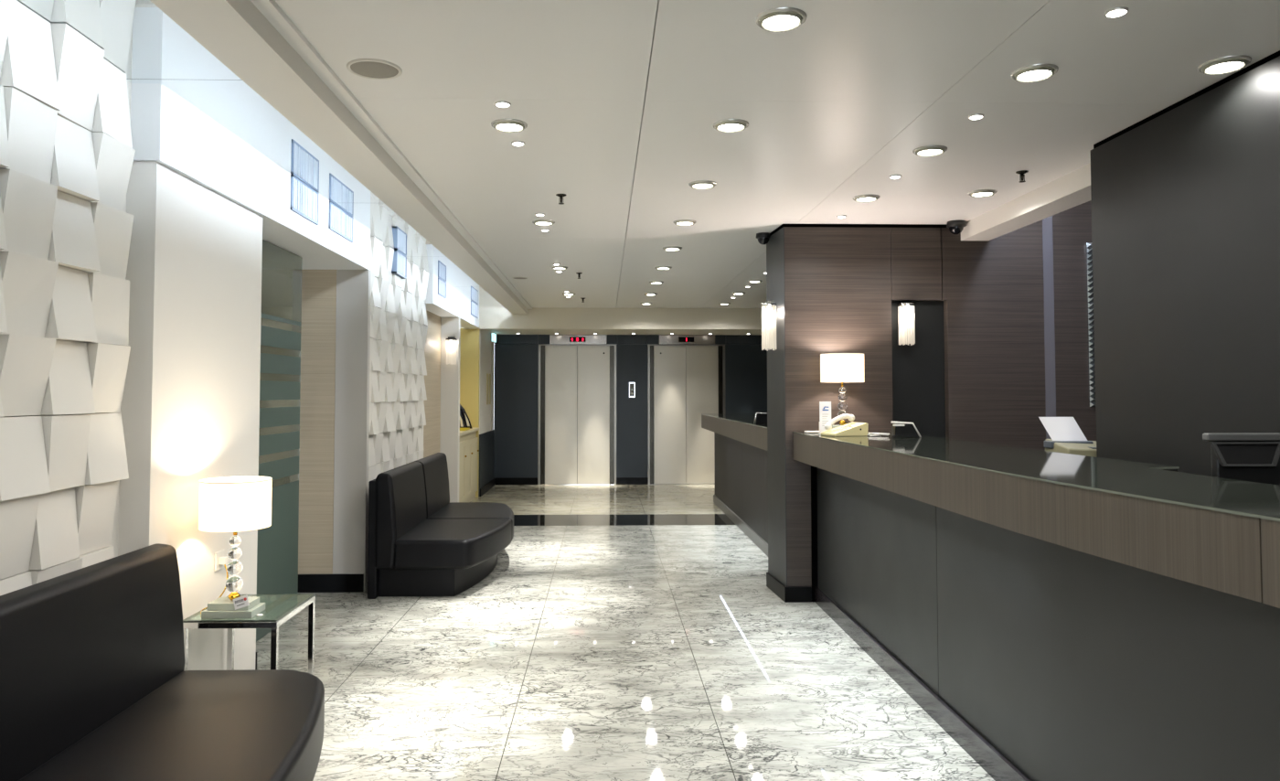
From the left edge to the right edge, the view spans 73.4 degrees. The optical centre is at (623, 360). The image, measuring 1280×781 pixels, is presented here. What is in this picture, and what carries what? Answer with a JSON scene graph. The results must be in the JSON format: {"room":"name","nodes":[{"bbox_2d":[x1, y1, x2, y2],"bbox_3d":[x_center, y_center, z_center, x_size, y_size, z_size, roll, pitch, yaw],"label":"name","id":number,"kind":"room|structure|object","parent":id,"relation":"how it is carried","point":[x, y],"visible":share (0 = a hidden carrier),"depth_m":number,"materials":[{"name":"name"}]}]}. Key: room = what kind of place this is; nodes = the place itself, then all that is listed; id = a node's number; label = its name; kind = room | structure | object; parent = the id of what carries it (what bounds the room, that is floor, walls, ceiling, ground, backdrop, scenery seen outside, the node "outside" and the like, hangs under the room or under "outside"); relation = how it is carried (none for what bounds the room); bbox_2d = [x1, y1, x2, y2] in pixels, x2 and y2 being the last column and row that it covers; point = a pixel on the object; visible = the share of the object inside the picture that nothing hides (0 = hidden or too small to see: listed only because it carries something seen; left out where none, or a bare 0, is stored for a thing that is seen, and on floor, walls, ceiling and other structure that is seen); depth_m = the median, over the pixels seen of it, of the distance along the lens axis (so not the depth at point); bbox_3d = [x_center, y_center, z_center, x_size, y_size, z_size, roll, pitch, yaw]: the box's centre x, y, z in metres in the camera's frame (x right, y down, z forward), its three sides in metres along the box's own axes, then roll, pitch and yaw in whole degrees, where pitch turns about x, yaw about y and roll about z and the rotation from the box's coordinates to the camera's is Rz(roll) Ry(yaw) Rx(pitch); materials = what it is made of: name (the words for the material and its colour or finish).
{"room":"lobby","nodes":[
{"label":"lobby","id":0,"kind":"room"},
{"bbox_2d":[4,80,131,556],"bbox_3d":[-1.829,0.139,0.763,0.080,2.540,4.820,0,-2,-1],"label":"wall","id":1,"kind":"structure","parent":0,"point":[114,541],"depth_m":3.13,"materials":[{"name":"white paint"}]},
{"bbox_2d":[0,0,135,595],"bbox_3d":[-1.757,0.162,1.354,0.089,2.536,3.437,0,-2,-1],"label":"wall panel","id":2,"kind":"object","parent":1,"relation":"attached to","point":[67,153],"visible":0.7,"depth_m":2.70,"materials":[{"name":"white paint"}]},
{"bbox_2d":[117,160,262,670],"bbox_3d":[-1.941,0.388,3.639,0.390,2.260,0.990,0,-2,-1],"label":"wall","id":3,"kind":"structure","parent":0,"point":[190,402],"depth_m":3.46,"materials":[{"name":"white paint"}]},
{"bbox_2d":[214,549,227,571],"bbox_3d":[-1.730,0.861,3.706,0.035,0.080,0.080,0,-2,-1],"label":"wall socket","id":4,"kind":"object","parent":3,"relation":"attached to","point":[220,560],"visible":1,"depth_m":3.69,"materials":[{"name":"white plastic"}]},
{"bbox_2d":[200,564,228,613],"bbox_3d":[-1.694,0.940,3.557,0.032,0.147,0.280,0,-2,-4],"label":"lamp cord","id":5,"kind":"object","parent":4,"relation":"attached to","point":[224,564],"visible":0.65,"depth_m":3.63,"materials":[{"name":"gold metal"}]},
{"bbox_2d":[130,83,370,269],"bbox_3d":[-2.239,-0.840,4.644,0.940,0.290,2.880,0,-2,-1],"label":"wall","id":6,"kind":"structure","parent":0,"point":[166,129],"depth_m":3.87,"materials":[{"name":"white paint"}]},
{"bbox_2d":[290,174,319,224],"bbox_3d":[-1.766,-0.885,4.762,0.009,0.186,0.420,0,-2,-1],"label":"air vent","id":7,"kind":"object","parent":6,"relation":"in","point":[304,198],"visible":1,"depth_m":4.73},
{"bbox_2d":[328,201,352,242],"bbox_3d":[-1.782,-0.870,5.422,0.009,0.166,0.480,0,-2,-1],"label":"air vent","id":8,"kind":"object","parent":6,"relation":"in","point":[340,222],"visible":1,"depth_m":5.40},
{"bbox_2d":[298,269,370,591],"bbox_3d":[-2.272,0.484,6.045,0.940,2.250,0.078,0,-2,-1],"label":"wall","id":9,"kind":"structure","parent":0,"point":[316,464],"depth_m":6.02,"materials":[{"name":"brown wood"}]},
{"bbox_2d":[297,573,363,592],"bbox_3d":[-2.275,1.544,5.959,0.932,0.125,0.014,0,-2,-1],"label":"baseboard","id":10,"kind":"structure","parent":9,"relation":"attached to","point":[344,582],"depth_m":5.96,"materials":[{"name":"black"}]},
{"bbox_2d":[423,309,441,458],"bbox_3d":[-2.092,0.598,9.042,0.040,2.250,1.490,0,-2,-1],"label":"wall","id":11,"kind":"structure","parent":0,"point":[432,431],"depth_m":9.35,"materials":[{"name":"brown wood"}]},
{"bbox_2d":[439,317,460,501],"bbox_3d":[-2.061,0.629,9.848,0.340,2.250,0.120,0,-2,-1],"label":"wall","id":12,"kind":"structure","parent":0,"point":[451,326],"depth_m":9.80,"materials":[{"name":"white paint"}]},
{"bbox_2d":[445,336,456,364],"bbox_3d":[-1.964,-0.111,9.755,0.121,0.320,0.125,0,-2,-1],"label":"wall sconce","id":13,"kind":"object","parent":12,"relation":"attached to","point":[451,341],"visible":1,"depth_m":9.71,"materials":[{"name":"white glass"}]},
{"bbox_2d":[425,273,479,327],"bbox_3d":[-2.161,-0.641,9.889,0.540,0.290,3.090,0,-2,-1],"label":"wall","id":14,"kind":"structure","parent":0,"point":[455,304],"depth_m":9.35,"materials":[{"name":"white paint"}]},
{"bbox_2d":[437,277,446,298],"bbox_3d":[-1.861,-0.741,8.793,0.009,0.168,0.400,0,-2,-1],"label":"air vent","id":15,"kind":"object","parent":14,"relation":"in","point":[442,284],"visible":1,"depth_m":8.77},
{"bbox_2d":[470,299,478,318],"bbox_3d":[-1.912,-0.653,10.991,0.009,0.178,0.540,0,-2,-1],"label":"air vent","id":16,"kind":"object","parent":14,"relation":"in","point":[474,306],"visible":1,"depth_m":10.93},
{"bbox_2d":[464,306,761,330],"bbox_3d":[0.700,-0.611,11.561,5.660,0.383,0.120,0,-2,-1],"label":"ceiling beam","id":17,"kind":"structure","parent":14,"relation":"attached to","point":[490,317],"depth_m":11.48,"materials":[{"name":"beige paint"}]},
{"bbox_2d":[459,328,494,497],"bbox_3d":[-2.174,0.680,11.445,0.510,2.268,3.080,0,-2,-1],"label":"wall","id":18,"kind":"structure","parent":0,"point":[469,353],"depth_m":11.50,"materials":[{"name":"yellow paint"}]},
{"bbox_2d":[480,477,495,496],"bbox_3d":[-1.930,1.789,12.204,0.015,0.110,1.490,0,-2,-1],"label":"baseboard","id":19,"kind":"structure","parent":18,"relation":"attached to","point":[488,485],"depth_m":12.11,"materials":[{"name":"black"}]},
{"bbox_2d":[486,373,490,404],"bbox_3d":[-1.943,0.408,12.336,0.012,0.440,0.370,0,-2,-1],"label":"wall plate","id":20,"kind":"object","parent":18,"relation":"attached to","point":[486,373],"visible":1,"depth_m":12.21,"materials":[{"name":"beige"}]},
{"bbox_2d":[490,341,492,430],"bbox_3d":[-1.947,0.312,12.685,0.020,1.437,0.020,0,-2,-1],"label":"strip","id":21,"kind":"object","parent":18,"relation":"attached to","point":[492,342],"visible":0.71,"depth_m":12.67,"materials":[{"name":"grey metal"}]},
{"bbox_2d":[460,327,761,335],"bbox_3d":[0.529,-0.481,12.478,5.960,0.132,1.730,0,-2,-1],"label":"ceiling","id":22,"kind":"structure","parent":0,"point":[606,332],"depth_m":12.56,"materials":[{"name":"beige paint"}]},
{"bbox_2d":[491,332,496,342],"bbox_3d":[-1.910,-0.341,12.619,0.034,0.138,0.283,0,-2,-1],"label":"exit sign","id":23,"kind":"object","parent":22,"relation":"hanging from","point":[494,336],"visible":1,"depth_m":12.52,"materials":[{"name":"white plastic"}]},
{"bbox_2d":[256,484,994,780],"bbox_3d":[0.363,1.651,5.802,6.600,0.100,14.900,0,-2,-1],"label":"floor","id":24,"kind":"structure","parent":0,"point":[620,632],"depth_m":4.28,"materials":[{"name":"stone"}]},
{"bbox_2d":[0,543,324,780],"bbox_3d":[-1.308,1.039,2.077,0.860,0.842,2.047,0,-2,-1],"label":"sofa","id":25,"kind":"object","parent":24,"relation":"on","point":[95,686],"visible":1,"depth_m":2.51,"materials":[{"name":"black leather"}]},
{"bbox_2d":[0,543,184,780],"bbox_3d":[-1.631,0.960,2.586,0.147,0.646,1.022,0,-2,-1],"label":"cushion","id":26,"kind":"object","parent":25,"relation":"on","point":[80,649],"depth_m":2.50,"materials":[{"name":"black leather"}]},
{"bbox_2d":[17,669,324,780],"bbox_3d":[-1.235,1.185,2.586,0.690,0.197,1.022,0,-2,-1],"label":"seat cushion","id":27,"kind":"object","parent":25,"relation":"on","point":[235,724],"depth_m":2.50,"materials":[{"name":"black leather"}]},
{"bbox_2d":[182,593,315,674],"bbox_3d":[-1.536,1.265,3.540,0.370,0.500,0.444,0,-2,-1],"label":"side table","id":28,"kind":"object","parent":24,"relation":"on","point":[279,608],"visible":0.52,"depth_m":3.46,"materials":[{"name":"silver metal"}]},
{"bbox_2d":[198,476,272,618],"bbox_3d":[-1.556,0.743,3.439,0.268,0.534,0.268,0,-2,-1],"label":"table lamp","id":29,"kind":"object","parent":28,"relation":"on","point":[227,504],"visible":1,"depth_m":3.36,"materials":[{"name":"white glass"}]},
{"bbox_2d":[233,595,249,609],"bbox_3d":[-1.502,0.948,3.370,0.066,0.056,0.009,0,-2,-5],"label":"card","id":30,"kind":"object","parent":29,"relation":"on","point":[240,602],"visible":1,"depth_m":3.37,"materials":[{"name":"white paper"}]},
{"bbox_2d":[256,239,302,641],"bbox_3d":[-2.043,0.437,4.790,0.024,2.241,1.300,0,-2,-1],"label":"glass screen","id":31,"kind":"object","parent":24,"relation":"on","point":[281,319],"visible":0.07,"depth_m":5.12,"materials":[{"name":"green glass"}]},
{"bbox_2d":[367,452,513,598],"bbox_3d":[-1.315,1.218,6.795,0.860,0.842,2.047,0,-2,-1],"label":"sofa","id":32,"kind":"object","parent":24,"relation":"on","point":[421,542],"visible":1,"depth_m":5.86,"materials":[{"name":"black leather"}]},
{"bbox_2d":[374,461,426,569],"bbox_3d":[-1.615,1.100,6.279,0.147,0.646,1.022,0,-2,-1],"label":"cushion","id":33,"kind":"object","parent":32,"relation":"on","point":[400,492],"depth_m":5.83,"materials":[{"name":"black leather"}]},
{"bbox_2d":[413,452,449,519],"bbox_3d":[-1.639,1.139,7.303,0.147,0.646,1.022,0,-2,-1],"label":"cushion","id":34,"kind":"object","parent":32,"relation":"on","point":[434,466],"depth_m":7.22,"materials":[{"name":"black leather"}]},
{"bbox_2d":[394,518,511,569],"bbox_3d":[-1.218,1.325,6.280,0.690,0.197,1.022,0,-2,-1],"label":"seat cushion","id":35,"kind":"object","parent":32,"relation":"on","point":[428,543],"depth_m":5.88,"materials":[{"name":"black leather"}]},
{"bbox_2d":[426,501,513,541],"bbox_3d":[-1.242,1.364,7.304,0.690,0.197,1.022,0,-2,-1],"label":"seat cushion","id":36,"kind":"object","parent":32,"relation":"on","point":[447,509],"depth_m":7.17,"materials":[{"name":"black leather"}]},
{"bbox_2d":[458,426,479,501],"bbox_3d":[-2.127,1.322,10.646,0.445,0.925,1.526,0,-2,-1],"label":"base cabinet","id":37,"kind":"object","parent":24,"relation":"on","point":[468,439],"visible":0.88,"depth_m":10.69,"materials":[{"name":"beige wood"}]},
{"bbox_2d":[459,426,479,436],"bbox_3d":[-2.128,0.880,10.662,0.444,0.040,1.526,0,-2,-1],"label":"countertop","id":38,"kind":"structure","parent":37,"relation":"on","point":[462,432],"depth_m":10.59,"materials":[{"name":"beige"}]},
{"bbox_2d":[459,410,465,427],"bbox_3d":[-2.095,0.707,10.954,0.154,0.328,0.032,0,-2,-1],"label":"folder","id":39,"kind":"object","parent":38,"relation":"on","point":[462,421],"visible":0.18,"depth_m":10.94,"materials":[{"name":"plastic"}]},
{"bbox_2d":[459,404,472,428],"bbox_3d":[-2.042,0.710,11.056,0.183,0.328,0.032,0,-2,-1],"label":"folder","id":40,"kind":"object","parent":38,"relation":"on","point":[467,423],"visible":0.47,"depth_m":11.04,"materials":[{"name":"plastic"}]},
{"bbox_2d":[701,413,767,556],"bbox_3d":[1.447,1.145,8.573,0.814,1.122,4.779,0,-2,-1],"label":"desk","id":41,"kind":"object","parent":24,"relation":"on","point":[741,464],"visible":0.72,"depth_m":8.51,"materials":[{"name":"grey wood"}]},
{"bbox_2d":[753,412,767,423],"bbox_3d":[1.189,0.493,7.412,0.154,0.096,0.110,0,-2,-1],"label":"display stand","id":42,"kind":"object","parent":41,"relation":"on","point":[760,417],"visible":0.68,"depth_m":7.37,"materials":[{"name":"black plastic"}]},
{"bbox_2d":[792,431,1279,780],"bbox_3d":[1.560,0.933,3.012,0.746,1.124,5.416,0,-2,-1],"label":"desk","id":43,"kind":"object","parent":24,"relation":"on","point":[1060,616],"visible":0.98,"depth_m":2.65,"materials":[{"name":"black wood"}]},
{"bbox_2d":[804,430,819,433],"bbox_3d":[1.224,0.440,5.518,0.127,0.051,0.040,0,-2,-1],"label":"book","id":44,"kind":"object","parent":43,"relation":"on","point":[805,432],"visible":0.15,"depth_m":5.50,"materials":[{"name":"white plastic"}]},
{"bbox_2d":[817,401,831,434],"bbox_3d":[1.247,0.356,5.330,0.080,0.205,0.042,0,-2,-4],"label":"card","id":45,"kind":"object","parent":43,"relation":"on","point":[825,407],"visible":0.82,"depth_m":5.32,"materials":[{"name":"white paper"}]},
{"bbox_2d":[820,352,863,428],"bbox_3d":[1.406,0.211,5.530,0.276,0.507,0.276,0,-2,-1],"label":"table lamp","id":46,"kind":"object","parent":43,"relation":"on","point":[842,368],"visible":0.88,"depth_m":5.43,"materials":[{"name":"white fabric"}]},
{"bbox_2d":[821,414,868,436],"bbox_3d":[1.333,0.388,5.201,0.230,0.130,0.172,1,-2,-15],"label":"desk telephone","id":47,"kind":"object","parent":43,"relation":"on","point":[851,429],"visible":1,"depth_m":5.15,"materials":[{"name":"beige plastic"}]},
{"bbox_2d":[891,421,921,437],"bbox_3d":[1.635,0.400,5.005,0.175,0.094,0.066,0,-2,-1],"label":"display","id":48,"kind":"object","parent":43,"relation":"on","point":[899,428],"visible":1,"depth_m":4.98,"materials":[{"name":"black plastic"}]},
{"bbox_3d":[2.015,1.074,1.668,0.359,0.740,2.520,0,-2,-1],"label":"countertop","id":49,"kind":"structure","parent":24,"relation":"on","visible":0},
{"bbox_2d":[1202,432,1279,485],"bbox_3d":[2.016,0.488,2.756,0.326,0.513,0.190,0,-2,-1],"label":"computer monitor","id":50,"kind":"object","parent":49,"relation":"on","point":[1244,456],"visible":0.39,"depth_m":2.74,"materials":[{"name":"black plastic"}]},
{"bbox_2d":[1216,443,1278,464],"bbox_3d":[1.988,0.298,2.745,0.209,0.065,0.001,0,-2,-1],"label":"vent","id":51,"kind":"object","parent":50,"relation":"attached to","point":[1226,453],"depth_m":2.74,"materials":[{"name":"black"}]},
{"bbox_3d":[2.202,1.065,4.801,0.570,0.995,1.830,0,-2,-1],"label":"desk","id":52,"kind":"object","parent":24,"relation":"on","visible":0},
{"bbox_2d":[1038,416,1096,457],"bbox_3d":[2.187,0.405,4.075,0.334,0.270,0.268,0,-2,-1],"label":"machine","id":53,"kind":"object","parent":52,"relation":"on","point":[1066,435],"visible":0.58,"depth_m":4.16,"materials":[{"name":"white plastic"}]},
{"bbox_2d":[493,334,767,477],"bbox_3d":[0.763,0.742,13.103,5.456,2.270,0.100,0,-2,-1],"label":"wall","id":54,"kind":"structure","parent":0,"point":[516,403],"depth_m":13.03,"materials":[{"name":"grey paint"}]},
{"bbox_2d":[495,477,648,484],"bbox_3d":[0.777,1.819,13.006,5.434,0.110,0.012,0,-2,-1],"label":"baseboard","id":55,"kind":"structure","parent":54,"relation":"attached to","point":[498,480],"depth_m":12.95,"materials":[{"name":"black"}]},
{"bbox_2d":[537,334,616,484],"bbox_3d":[-0.707,0.744,13.056,1.180,2.262,0.104,0,-2,-1],"label":"elevator","id":56,"kind":"object","parent":54,"relation":"attached to","point":[572,378],"visible":1,"depth_m":13.06,"materials":[{"name":"grey metal"}]},
{"bbox_2d":[629,382,634,397],"bbox_3d":[0.122,0.443,13.043,0.089,0.229,0.011,0,-2,-1],"label":"panel","id":57,"kind":"object","parent":54,"relation":"attached to","point":[631,384],"visible":1,"depth_m":13.04,"materials":[{"name":"silver metal"}]},
{"bbox_2d":[647,335,725,484],"bbox_3d":[0.950,0.746,13.095,1.180,2.262,0.104,0,-2,-1],"label":"elevator","id":58,"kind":"object","parent":54,"relation":"attached to","point":[686,374],"visible":0.91,"depth_m":13.10,"materials":[{"name":"grey metal"}]},
{"bbox_2d":[576,335,686,483],"bbox_3d":[0.761,0.681,13.205,5.460,2.400,0.100,0,-2,-1],"label":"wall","id":59,"kind":"structure","parent":0,"point":[606,336],"depth_m":13.11,"materials":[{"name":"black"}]},
{"bbox_2d":[16,0,1279,309],"bbox_3d":[0.315,-0.973,4.974,4.460,0.078,13.050,0,-2,-1],"label":"ceiling","id":60,"kind":"structure","parent":0,"point":[620,101],"depth_m":3.43,"materials":[{"name":"white paint"}]},
{"bbox_2d":[149,0,528,314],"bbox_3d":[-1.228,-0.929,4.936,0.203,0.130,13.050,0,-2,-1],"label":"ceiling beam","id":61,"kind":"structure","parent":60,"relation":"attached to","point":[236,32],"depth_m":3.19,"materials":[{"name":"white paint"}]},
{"bbox_2d":[346,58,402,79],"bbox_3d":[-0.877,-1.023,3.021,0.188,0.007,0.188,0,-2,-1],"label":"ceiling speaker","id":62,"kind":"object","parent":60,"relation":"attached to","point":[374,69],"visible":1,"depth_m":3.01,"materials":[{"name":"white plastic"}]},
{"bbox_2d":[494,100,511,107],"bbox_3d":[-0.477,-1.006,3.383,0.062,0.013,0.062,0,-2,-1],"label":"recessed light","id":63,"kind":"object","parent":60,"relation":"in","point":[500,103],"visible":1,"depth_m":3.37,"materials":[{"name":"white"}]},
{"bbox_2d":[490,118,527,132],"bbox_3d":[-0.486,-0.995,3.647,0.154,0.016,0.154,0,-2,-1],"label":"recessed light","id":64,"kind":"object","parent":60,"relation":"in","point":[508,125],"visible":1,"depth_m":3.63,"materials":[{"name":"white glass"}]},
{"bbox_2d":[511,140,524,146],"bbox_3d":[-0.482,-0.986,3.914,0.062,0.013,0.062,0,-2,-1],"label":"recessed light","id":65,"kind":"object","parent":60,"relation":"in","point":[516,143],"visible":1,"depth_m":3.90,"materials":[{"name":"white"}]},
{"bbox_2d":[532,219,554,225],"bbox_3d":[-0.535,-0.916,5.714,0.154,0.016,0.154,0,-2,-1],"label":"recessed light","id":66,"kind":"object","parent":60,"relation":"in","point":[540,222],"visible":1,"depth_m":5.69,"materials":[{"name":"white glass"}]},
{"bbox_2d":[551,266,567,269],"bbox_3d":[-0.583,-0.838,7.781,0.154,0.016,0.154,0,-2,-1],"label":"recessed light","id":67,"kind":"object","parent":60,"relation":"in","point":[552,267],"visible":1,"depth_m":7.75,"materials":[{"name":"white glass"}]},
{"bbox_2d":[555,193,566,204],"bbox_3d":[-0.361,-0.927,4.941,0.060,0.053,0.060,0,-2,-1],"label":"sprinkler","id":68,"kind":"object","parent":60,"relation":"attached to","point":[560,196],"visible":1,"depth_m":4.93,"materials":[{"name":"grey metal"}]},
{"bbox_2d":[649,280,663,284],"bbox_3d":[0.333,-0.798,8.817,0.154,0.016,0.154,0,-2,-1],"label":"recessed light","id":69,"kind":"object","parent":60,"relation":"in","point":[653,282],"visible":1,"depth_m":8.78,"materials":[{"name":"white glass"}]},
{"bbox_2d":[654,266,671,269],"bbox_3d":[0.357,-0.838,7.783,0.154,0.016,0.154,0,-2,-1],"label":"recessed light","id":70,"kind":"object","parent":60,"relation":"in","point":[656,267],"visible":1,"depth_m":7.75,"materials":[{"name":"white glass"}]},
{"bbox_2d":[662,245,682,251],"bbox_3d":[0.381,-0.877,6.750,0.154,0.016,0.154,0,-2,-1],"label":"recessed light","id":71,"kind":"object","parent":60,"relation":"in","point":[669,248],"visible":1,"depth_m":6.72,"materials":[{"name":"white glass"}]},
{"bbox_2d":[672,219,696,225],"bbox_3d":[0.405,-0.916,5.716,0.154,0.016,0.154,0,-2,-1],"label":"recessed light","id":72,"kind":"object","parent":60,"relation":"in","point":[680,222],"visible":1,"depth_m":5.69,"materials":[{"name":"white glass"}]},
{"bbox_2d":[688,180,716,189],"bbox_3d":[0.429,-0.955,4.683,0.154,0.016,0.154,0,-2,-1],"label":"recessed light","id":73,"kind":"object","parent":60,"relation":"in","point":[700,184],"visible":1,"depth_m":4.66,"materials":[{"name":"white glass"}]},
{"bbox_2d":[712,118,748,132],"bbox_3d":[0.454,-0.994,3.649,0.154,0.016,0.154,0,-2,-1],"label":"recessed light","id":74,"kind":"object","parent":60,"relation":"in","point":[727,125],"visible":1,"depth_m":3.63,"materials":[{"name":"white glass"}]},
{"bbox_2d":[746,279,762,282],"bbox_3d":[1.327,-0.802,8.710,0.154,0.016,0.154,0,-2,-1],"label":"recessed light","id":75,"kind":"object","parent":60,"relation":"in","point":[749,281],"visible":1,"depth_m":8.67,"materials":[{"name":"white glass"}]},
{"bbox_2d":[756,232,770,244],"bbox_3d":[0.997,-0.869,6.142,0.110,0.078,0.110,0,-2,-1],"label":"dome camera","id":76,"kind":"object","parent":60,"relation":"attached to","point":[762,238],"visible":1,"depth_m":6.11,"materials":[{"name":"black plastic"}]},
{"bbox_2d":[755,7,806,31],"bbox_3d":[0.478,-1.034,2.616,0.154,0.016,0.154,0,-2,-1],"label":"recessed light","id":77,"kind":"object","parent":60,"relation":"in","point":[779,19],"visible":1,"depth_m":2.60,"materials":[{"name":"white"}]},
{"bbox_2d":[853,193,879,202],"bbox_3d":[1.411,-0.943,5.005,0.154,0.016,0.154,0,-2,-1],"label":"recessed light","id":78,"kind":"object","parent":60,"relation":"in","point":[869,197],"visible":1,"depth_m":4.97,"materials":[{"name":"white glass"}]},
{"bbox_2d":[889,174,901,179],"bbox_3d":[1.426,-0.963,4.514,0.062,0.013,0.062,0,-2,-1],"label":"recessed light","id":79,"kind":"object","parent":60,"relation":"in","point":[892,176],"visible":1,"depth_m":4.50,"materials":[{"name":"white"}]},
{"bbox_2d":[912,145,947,157],"bbox_3d":[1.434,-0.980,4.028,0.154,0.016,0.154,0,-2,-1],"label":"recessed light","id":80,"kind":"object","parent":60,"relation":"in","point":[927,150],"visible":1,"depth_m":4.01,"materials":[{"name":"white glass"}]},
{"bbox_2d":[946,219,965,234],"bbox_3d":[2.208,-0.881,5.711,0.121,0.086,0.121,0,-2,-1],"label":"dome camera","id":81,"kind":"object","parent":60,"relation":"attached to","point":[955,227],"visible":1,"depth_m":5.67,"materials":[{"name":"black plastic"}]},
{"bbox_2d":[968,113,983,119],"bbox_3d":[1.449,-1.000,3.535,0.062,0.013,0.062,0,-2,-1],"label":"recessed light","id":82,"kind":"object","parent":60,"relation":"in","point":[976,116],"visible":1,"depth_m":3.52,"materials":[{"name":"white"}]},
{"bbox_2d":[968,189,997,197],"bbox_3d":[2.035,-0.948,4.878,0.154,0.016,0.154,0,-2,-1],"label":"recessed light","id":83,"kind":"object","parent":60,"relation":"in","point":[980,193],"visible":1,"depth_m":4.86,"materials":[{"name":"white glass"}]},
{"bbox_2d":[1015,170,1028,182],"bbox_3d":[2.051,-0.947,4.425,0.060,0.053,0.060,0,-2,-1],"label":"sprinkler","id":84,"kind":"object","parent":60,"relation":"attached to","point":[1020,173],"visible":1,"depth_m":4.42,"materials":[{"name":"grey metal"}]},
{"bbox_2d":[1010,63,1058,82],"bbox_3d":[1.457,-1.017,3.051,0.154,0.016,0.154,0,-2,-1],"label":"recessed light","id":85,"kind":"object","parent":60,"relation":"in","point":[1036,72],"visible":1,"depth_m":3.03,"materials":[{"name":"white glass"}]},
{"bbox_2d":[1104,6,1128,18],"bbox_3d":[1.471,-1.037,2.566,0.062,0.013,0.062,0,-2,-1],"label":"recessed light","id":86,"kind":"object","parent":60,"relation":"in","point":[1115,12],"visible":1,"depth_m":2.56,"materials":[{"name":"white"}]},
{"bbox_2d":[1197,54,1251,74],"bbox_3d":[2.080,-1.020,2.976,0.154,0.016,0.154,0,-2,-1],"label":"recessed light","id":87,"kind":"object","parent":60,"relation":"in","point":[1228,64],"visible":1,"depth_m":2.96,"materials":[{"name":"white glass"}]},
{"bbox_2d":[891,300,945,437],"bbox_3d":[1.986,0.599,5.865,0.379,2.008,0.110,0,-2,-1],"label":"wall","id":88,"kind":"structure","parent":0,"point":[918,368],"depth_m":5.83,"materials":[{"name":"black"}]},
{"bbox_2d":[897,300,915,345],"bbox_3d":[1.901,-0.252,5.782,0.108,0.299,0.114,0,-2,-1],"label":"wall sconce","id":89,"kind":"object","parent":88,"relation":"attached to","point":[905,309],"visible":1,"depth_m":5.75,"materials":[{"name":"white glass"}]},
{"bbox_2d":[784,200,1096,586],"bbox_3d":[2.352,0.247,5.994,2.617,2.720,0.445,0,-2,-1],"label":"wall","id":90,"kind":"structure","parent":0,"point":[841,284],"depth_m":5.78,"materials":[{"name":"brown wood"}]},
{"bbox_2d":[766,226,787,586],"bbox_3d":[1.056,0.357,5.961,0.006,2.498,0.454,0,-2,-6],"label":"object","id":91,"kind":"structure","parent":90,"relation":"attached to","point":[776,431],"depth_m":5.92,"materials":[{"name":"metal"}]},
{"bbox_2d":[761,300,776,351],"bbox_3d":[1.009,-0.242,5.969,0.108,0.345,0.108,0,-2,-1],"label":"wall sconce","id":92,"kind":"object","parent":91,"relation":"attached to","point":[769,308],"visible":1,"depth_m":5.93,"materials":[{"name":"white glass"}]},
{"bbox_2d":[766,572,811,602],"bbox_3d":[1.130,1.555,5.913,0.213,0.100,0.480,0,-2,-1],"label":"baseboard","id":93,"kind":"structure","parent":90,"relation":"attached to","point":[786,593],"depth_m":5.68,"materials":[{"name":"black"}]},
{"bbox_2d":[769,224,946,235],"bbox_3d":[1.651,-0.901,6.021,1.238,0.021,0.456,0,-2,-1],"label":"trim","id":94,"kind":"structure","parent":90,"relation":"attached to","point":[782,225],"depth_m":5.79,"materials":[{"name":"black"}]},
{"bbox_2d":[960,163,1091,240],"bbox_3d":[2.415,-0.986,3.958,0.188,0.210,3.720,0,-2,-1],"label":"beam","id":95,"kind":"structure","parent":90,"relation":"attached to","point":[1072,189],"depth_m":4.90,"materials":[{"name":"white paint"}]},
{"bbox_2d":[1042,215,1055,438],"bbox_3d":[2.870,0.241,5.832,0.068,2.720,0.103,0,-2,-1],"label":"trim","id":96,"kind":"structure","parent":90,"relation":"attached to","point":[1047,223],"depth_m":5.80,"materials":[{"name":"grey metal"}]},
{"bbox_2d":[1086,242,1095,406],"bbox_3d":[3.388,-0.243,5.801,0.511,1.115,0.026,0,-2,-1],"label":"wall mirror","id":97,"kind":"object","parent":90,"relation":"attached to","point":[1089,245],"visible":0.23,"depth_m":5.79,"materials":[{"name":"grey mirror"}]},
{"bbox_2d":[1090,55,1279,476],"bbox_3d":[2.270,0.177,1.178,0.125,2.495,5.460,0,-2,-1],"label":"wall","id":98,"kind":"structure","parent":0,"point":[1186,201],"depth_m":3.27,"materials":[{"name":"black paint"}]},
{"bbox_2d":[1093,50,1279,149],"bbox_3d":[2.271,-1.082,1.220,0.105,0.024,5.450,0,-2,-1],"label":"trim","id":99,"kind":"structure","parent":98,"relation":"attached to","point":[1276,54],"depth_m":3.28,"materials":[{"name":"black"}]},
{"bbox_3d":[-1.979,0.383,7.189,0.080,2.540,2.235,0,-2,-1],"label":"wall","id":100,"kind":"structure","parent":0,"visible":0},
{"bbox_2d":[366,236,429,581],"bbox_3d":[-1.895,0.383,7.173,0.086,2.536,2.147,0,-2,-1],"label":"wall panel","id":101,"kind":"object","parent":100,"relation":"attached to","point":[399,324],"visible":0.57,"depth_m":7.05,"materials":[{"name":"white paint"}]},
{"bbox_2d":[391,249,406,278],"bbox_3d":[-1.863,-0.795,7.119,0.047,0.188,0.350,0,-2,-1],"label":"ventilation grille","id":102,"kind":"object","parent":101,"relation":"attached to","point":[400,260],"visible":0.97,"depth_m":7.06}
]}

